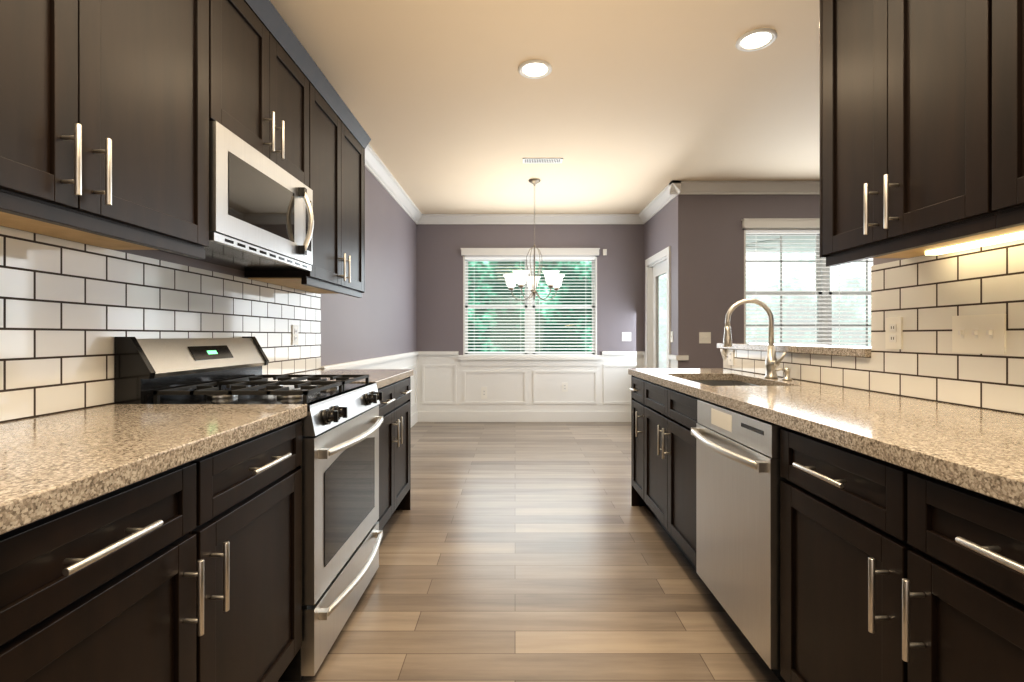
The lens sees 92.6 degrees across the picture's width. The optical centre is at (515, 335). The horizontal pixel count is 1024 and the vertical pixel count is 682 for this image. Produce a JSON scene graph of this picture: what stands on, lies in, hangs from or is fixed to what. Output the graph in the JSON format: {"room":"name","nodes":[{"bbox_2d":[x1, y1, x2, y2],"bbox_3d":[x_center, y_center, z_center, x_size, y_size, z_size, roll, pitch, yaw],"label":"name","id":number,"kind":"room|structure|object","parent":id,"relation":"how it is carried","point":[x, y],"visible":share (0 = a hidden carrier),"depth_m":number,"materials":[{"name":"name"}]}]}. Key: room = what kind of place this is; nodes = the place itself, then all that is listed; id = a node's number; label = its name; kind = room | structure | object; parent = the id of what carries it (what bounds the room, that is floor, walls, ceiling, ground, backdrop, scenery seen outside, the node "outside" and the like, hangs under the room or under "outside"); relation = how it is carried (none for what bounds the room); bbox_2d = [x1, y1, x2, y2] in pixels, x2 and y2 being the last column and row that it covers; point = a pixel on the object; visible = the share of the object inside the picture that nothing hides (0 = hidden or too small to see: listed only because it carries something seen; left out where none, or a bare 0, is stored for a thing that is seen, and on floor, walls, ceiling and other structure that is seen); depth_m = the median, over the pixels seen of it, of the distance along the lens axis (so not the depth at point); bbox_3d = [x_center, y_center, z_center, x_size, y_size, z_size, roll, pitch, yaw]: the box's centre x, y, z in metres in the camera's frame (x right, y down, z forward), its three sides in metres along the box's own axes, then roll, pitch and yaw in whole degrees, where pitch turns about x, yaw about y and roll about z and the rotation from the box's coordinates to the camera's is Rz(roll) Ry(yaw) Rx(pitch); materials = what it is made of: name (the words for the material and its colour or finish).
{"room":"kitchen","nodes":[
{"label":"kitchen","id":0,"kind":"room"},
{"bbox_2d":[3,167,415,365],"bbox_3d":[-1.370,-0.230,2.450,0.120,2.740,8.340,0,0,0],"label":"wall","id":1,"kind":"structure","parent":0,"point":[377,319],"depth_m":4.62,"materials":[{"name":"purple paint"}]},
{"bbox_2d":[0,0,227,255],"bbox_3d":[-1.143,-0.786,1.106,0.314,1.008,1.074,0,0,0],"label":"upper cabinet","id":2,"kind":"object","parent":1,"relation":"attached to","point":[110,110],"depth_m":1.22,"materials":[{"name":"brown wood"}]},
{"bbox_2d":[0,226,320,422],"bbox_3d":[-1.306,-0.019,1.340,0.008,0.518,3.880,0,0,0],"label":"tile backsplash","id":3,"kind":"structure","parent":1,"relation":"attached to","point":[70,311],"depth_m":1.53,"materials":[{"name":"white tile"}]},
{"bbox_2d":[228,0,315,191],"bbox_3d":[-1.143,-0.996,1.966,0.314,0.588,0.768,0,0,0],"label":"upper cabinet","id":4,"kind":"object","parent":1,"relation":"attached to","point":[272,83],"depth_m":1.97,"materials":[{"name":"brown wood"}]},
{"bbox_2d":[158,121,313,270],"bbox_3d":[-1.102,-0.505,1.966,0.392,0.390,0.762,0,0,0],"label":"over-the-range microwave","id":5,"kind":"object","parent":4,"relation":"attached to","point":[261,216],"visible":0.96,"depth_m":1.86,"materials":[{"name":"silver metal"}]},
{"bbox_2d":[245,72,367,295],"bbox_3d":[-1.143,-0.786,2.750,0.314,1.008,0.924,0,0,0],"label":"upper cabinet","id":6,"kind":"object","parent":1,"relation":"attached to","point":[338,267],"depth_m":2.71,"materials":[{"name":"brown wood"}]},
{"bbox_2d":[365,144,424,223],"bbox_3d":[-1.264,-1.540,4.890,0.092,0.117,3.220,0,0,0],"label":"crown molding","id":7,"kind":"structure","parent":1,"relation":"attached to","point":[376,167],"depth_m":4.96,"materials":[{"name":"white wood"}]},
{"bbox_2d":[416,224,643,354],"bbox_3d":[0.260,-0.230,6.560,3.140,2.740,0.120,0,0,0],"label":"wall","id":8,"kind":"structure","parent":0,"point":[439,290],"depth_m":6.50,"materials":[{"name":"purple paint"}]},
{"bbox_2d":[321,351,688,426],"bbox_3d":[2.345,0.672,4.890,7.310,0.935,3.220,0,0,0],"label":"wainscoting","id":9,"kind":"structure","parent":8,"relation":"attached to","point":[446,386],"depth_m":6.49,"materials":[{"name":"white wood"}]},
{"bbox_2d":[458,248,601,365],"bbox_3d":[0.200,-0.379,6.537,1.900,1.558,0.191,0,0,0],"label":"nook window","id":10,"kind":"structure","parent":8,"relation":"in","point":[529,361],"depth_m":6.50,"materials":[{"name":"clear glass"}]},
{"bbox_2d":[465,257,594,354],"bbox_3d":[0.200,-0.393,6.537,1.732,1.312,0.050,0,0,0],"label":"window blinds","id":11,"kind":"object","parent":10,"relation":"attached to","point":[528,258],"visible":0.9,"depth_m":6.53,"materials":[{"name":"white plastic"}]},
{"bbox_2d":[425,214,636,223],"bbox_3d":[0.260,-1.540,6.454,2.900,0.117,0.092,0,0,0],"label":"crown molding","id":12,"kind":"structure","parent":8,"relation":"attached to","point":[429,218],"depth_m":6.45,"materials":[{"name":"white wood"}]},
{"bbox_2d":[301,422,779,681],"bbox_3d":[2.345,1.170,3.640,7.550,0.060,10.720,0,0,0],"label":"floor","id":13,"kind":"structure","parent":0,"point":[528,552],"depth_m":2.27,"materials":[{"name":"brown wood"}]},
{"bbox_2d":[0,420,301,681],"bbox_3d":[-0.993,0.701,1.035,0.614,0.878,1.094,0,0,0],"label":"base cabinet","id":14,"kind":"object","parent":13,"relation":"on","point":[190,571],"depth_m":0.98,"materials":[{"name":"brown wood"}]},
{"bbox_2d":[0,404,306,534],"bbox_3d":[-0.985,0.240,0.540,0.630,0.040,2.081,0,0,0],"label":"countertop","id":15,"kind":"structure","parent":14,"relation":"on","point":[52,464],"depth_m":1.00,"materials":[{"name":"stone"}]},
{"bbox_2d":[114,337,383,681],"bbox_3d":[-0.939,0.572,1.966,0.718,1.137,0.768,0,0,0],"label":"steel gas range","id":16,"kind":"object","parent":13,"relation":"on","point":[342,422],"visible":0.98,"depth_m":1.77,"materials":[{"name":"silver metal"}]},
{"bbox_2d":[377,376,411,529],"bbox_3d":[-0.993,0.701,2.781,0.614,0.878,0.862,0,0,0],"label":"base cabinet","id":17,"kind":"object","parent":13,"relation":"on","point":[395,406],"depth_m":2.78,"materials":[{"name":"brown wood"}]},
{"bbox_2d":[268,369,412,388],"bbox_3d":[-0.985,0.240,2.791,0.630,0.040,0.879,0,0,0],"label":"countertop","id":18,"kind":"structure","parent":17,"relation":"on","point":[382,377],"depth_m":2.86,"materials":[{"name":"stone"}]},
{"bbox_2d":[630,375,699,530],"bbox_3d":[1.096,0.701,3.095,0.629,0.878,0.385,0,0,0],"label":"base cabinet","id":19,"kind":"object","parent":13,"relation":"on","point":[663,450],"depth_m":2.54,"materials":[{"name":"brown wood"}]},
{"bbox_2d":[691,399,785,681],"bbox_3d":[1.052,0.702,1.749,0.713,0.876,0.600,0,0,0],"label":"stainless steel dishwasher","id":20,"kind":"object","parent":13,"relation":"on","point":[739,478],"visible":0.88,"depth_m":1.63,"materials":[{"name":"silver metal"}]},
{"bbox_2d":[780,428,1023,681],"bbox_3d":[1.096,0.701,0.932,0.629,0.878,1.030,0,0,0],"label":"base cabinet","id":21,"kind":"object","parent":13,"relation":"on","point":[890,572],"depth_m":1.02,"materials":[{"name":"brown wood"}]},
{"bbox_2d":[628,368,1023,507],"bbox_3d":[1.087,0.343,1.405,0.645,0.245,3.810,0,0,0],"label":"countertop","id":22,"kind":"structure","parent":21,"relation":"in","point":[979,450],"depth_m":1.26,"materials":[{"name":"stone"}]},
{"bbox_2d":[723,298,786,377],"bbox_3d":[1.239,0.010,2.538,0.255,0.417,0.185,0,0,0],"label":"gooseneck faucet","id":23,"kind":"object","parent":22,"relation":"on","point":[772,362],"visible":1,"depth_m":2.54,"materials":[{"name":"silver metal"}]},
{"bbox_2d":[774,368,791,379],"bbox_3d":[1.333,0.189,2.430,0.078,0.060,0.043,0,0,0],"label":"soap dispenser pump","id":24,"kind":"object","parent":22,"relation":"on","point":[786,371],"visible":1,"depth_m":2.42,"materials":[{"name":"silver metal"}]},
{"bbox_2d":[270,0,819,213],"bbox_3d":[2.345,-1.640,2.450,7.550,0.080,8.340,0,0,0],"label":"ceiling","id":25,"kind":"structure","parent":0,"point":[630,106],"depth_m":3.23,"materials":[{"name":"paint"}]},
{"bbox_2d":[503,178,564,301],"bbox_3d":[0.197,-0.980,5.051,0.647,1.239,0.629,0,0,0],"label":"chandelier","id":26,"kind":"object","parent":25,"relation":"hanging from","point":[553,278],"visible":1,"depth_m":5.02,"materials":[{"name":"white glass"}]},
{"bbox_2d":[518,59,551,78],"bbox_3d":[0.120,-1.593,2.930,0.203,0.013,0.203,0,0,-45],"label":"recessed light","id":27,"kind":"object","parent":25,"relation":"in","point":[532,69],"depth_m":2.92,"materials":[{"name":"beige"}]},
{"bbox_2d":[523,158,562,162],"bbox_3d":[0.250,-1.596,4.460,0.360,0.006,0.120,0,0,0],"label":"ceiling vent","id":28,"kind":"object","parent":25,"relation":"in","point":[542,160],"visible":1,"depth_m":4.46,"materials":[{"name":"white metal"}]},
{"bbox_2d":[735,28,776,51],"bbox_3d":[1.300,-1.593,2.640,0.203,0.013,0.203,0,0,-45],"label":"recessed light","id":29,"kind":"object","parent":25,"relation":"in","point":[756,39],"depth_m":2.63,"materials":[{"name":"beige"}]},
{"bbox_2d":[644,195,689,367],"bbox_3d":[1.770,-0.230,5.815,0.120,2.740,1.370,0,0,0],"label":"wall","id":30,"kind":"structure","parent":0,"point":[667,225],"depth_m":5.15,"materials":[{"name":"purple paint"}]},
{"bbox_2d":[637,184,675,223],"bbox_3d":[1.664,-1.540,5.770,0.092,0.117,1.260,0,0,0],"label":"crown molding","id":31,"kind":"structure","parent":30,"relation":"attached to","point":[663,198],"depth_m":5.79,"materials":[{"name":"white wood"}]},
{"bbox_2d":[645,246,670,367],"bbox_3d":[1.760,0.077,5.865,0.140,2.125,0.980,0,0,0],"label":"door","id":32,"kind":"structure","parent":30,"relation":"attached to","point":[657,265],"depth_m":6.13,"materials":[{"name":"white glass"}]},
{"bbox_2d":[690,195,819,367],"bbox_3d":[3.975,-0.230,5.190,4.290,2.740,0.120,0,0,0],"label":"wall","id":33,"kind":"structure","parent":0,"point":[716,261],"depth_m":5.13,"materials":[{"name":"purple paint"}]},
{"bbox_2d":[669,181,819,195],"bbox_3d":[3.809,-1.540,5.084,4.382,0.117,0.092,0,0,0],"label":"crown molding","id":34,"kind":"structure","parent":33,"relation":"attached to","point":[676,188],"depth_m":5.08,"materials":[{"name":"white wood"}]},
{"bbox_2d":[741,218,872,345],"bbox_3d":[3.300,-0.431,5.168,1.920,1.573,0.191,0,0,0],"label":"window","id":35,"kind":"structure","parent":33,"relation":"in","point":[780,223],"depth_m":5.21,"materials":[{"name":"clear glass"}]},
{"bbox_2d":[746,230,872,344],"bbox_3d":[3.300,-0.446,5.167,1.752,1.327,0.050,0,0,0],"label":"blinds","id":36,"kind":"object","parent":35,"relation":"attached to","point":[792,232],"visible":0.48,"depth_m":5.15,"materials":[{"name":"white plastic"}]},
{"bbox_2d":[735,255,922,357],"bbox_3d":[1.480,-0.230,0.870,0.120,2.740,4.940,0,0,0],"label":"wall","id":37,"kind":"structure","parent":0,"point":[876,261],"depth_m":1.90,"materials":[{"name":"beige paint"}]},
{"bbox_2d":[720,349,725,359],"bbox_3d":[1.405,0.131,3.297,0.030,0.088,0.035,0,0,0],"label":"trim","id":38,"kind":"structure","parent":37,"relation":"attached to","point":[723,352],"depth_m":3.28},
{"bbox_2d":[717,343,870,356],"bbox_3d":[1.544,0.068,2.656,0.312,0.035,1.428,0,0,0],"label":"granite bar ledge","id":39,"kind":"object","parent":37,"relation":"on","point":[853,351],"visible":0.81,"depth_m":2.33,"materials":[{"name":"beige stone"}]},
{"bbox_2d":[723,239,1023,414],"bbox_3d":[1.416,-0.019,1.360,0.008,0.518,3.920,0,0,0],"label":"tile backsplash","id":40,"kind":"structure","parent":37,"relation":"attached to","point":[926,297],"depth_m":1.64,"materials":[{"name":"white tile"}]},
{"bbox_2d":[885,317,902,348],"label":"outlet","id":41,"kind":"object","parent":40,"relation":"attached to","point":[893,325],"depth_m":1.81,"materials":[{"name":"white plastic"}]},
{"bbox_2d":[952,314,1005,354],"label":"light switch","id":42,"kind":"object","parent":40,"relation":"attached to","point":[981,334],"depth_m":1.48,"materials":[{"name":"white plastic"}]},
{"bbox_2d":[820,0,1023,263],"bbox_3d":[1.253,-0.786,1.416,0.314,1.008,0.693,0,0,0],"label":"upper cabinet","id":43,"kind":"object","parent":37,"relation":"attached to","point":[921,127],"depth_m":1.45,"materials":[{"name":"brown wood"}]},
{"bbox_2d":[952,0,1023,227],"bbox_3d":[1.253,-0.786,0.673,0.314,1.008,1.037,0,0,0],"label":"upper cabinet","id":44,"kind":"object","parent":37,"relation":"attached to","point":[988,35],"depth_m":1.14,"materials":[{"name":"brown wood"}]},
{"label":"outside","id":45,"kind":"structure","parent":0,"visible":0},
{"bbox_2d":[468,261,591,351],"bbox_3d":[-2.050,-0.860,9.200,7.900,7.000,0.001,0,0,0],"label":"trees","id":46,"kind":"object","parent":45,"point":[565,280],"depth_m":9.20,"materials":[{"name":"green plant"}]},
{"bbox_2d":[659,253,872,367],"bbox_3d":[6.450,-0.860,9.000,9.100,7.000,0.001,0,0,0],"label":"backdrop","id":47,"kind":"structure","parent":45,"point":[663,357],"depth_m":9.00,"materials":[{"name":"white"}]},
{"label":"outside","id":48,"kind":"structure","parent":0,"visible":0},
{"bbox_2d":[746,236,814,252],"bbox_3d":[3.915,-1.365,6.925,4.170,0.350,3.350,0,0,0],"label":"porch ceiling","id":49,"kind":"structure","parent":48,"point":[783,241],"depth_m":7.65,"materials":[{"name":"white"}]}
]}

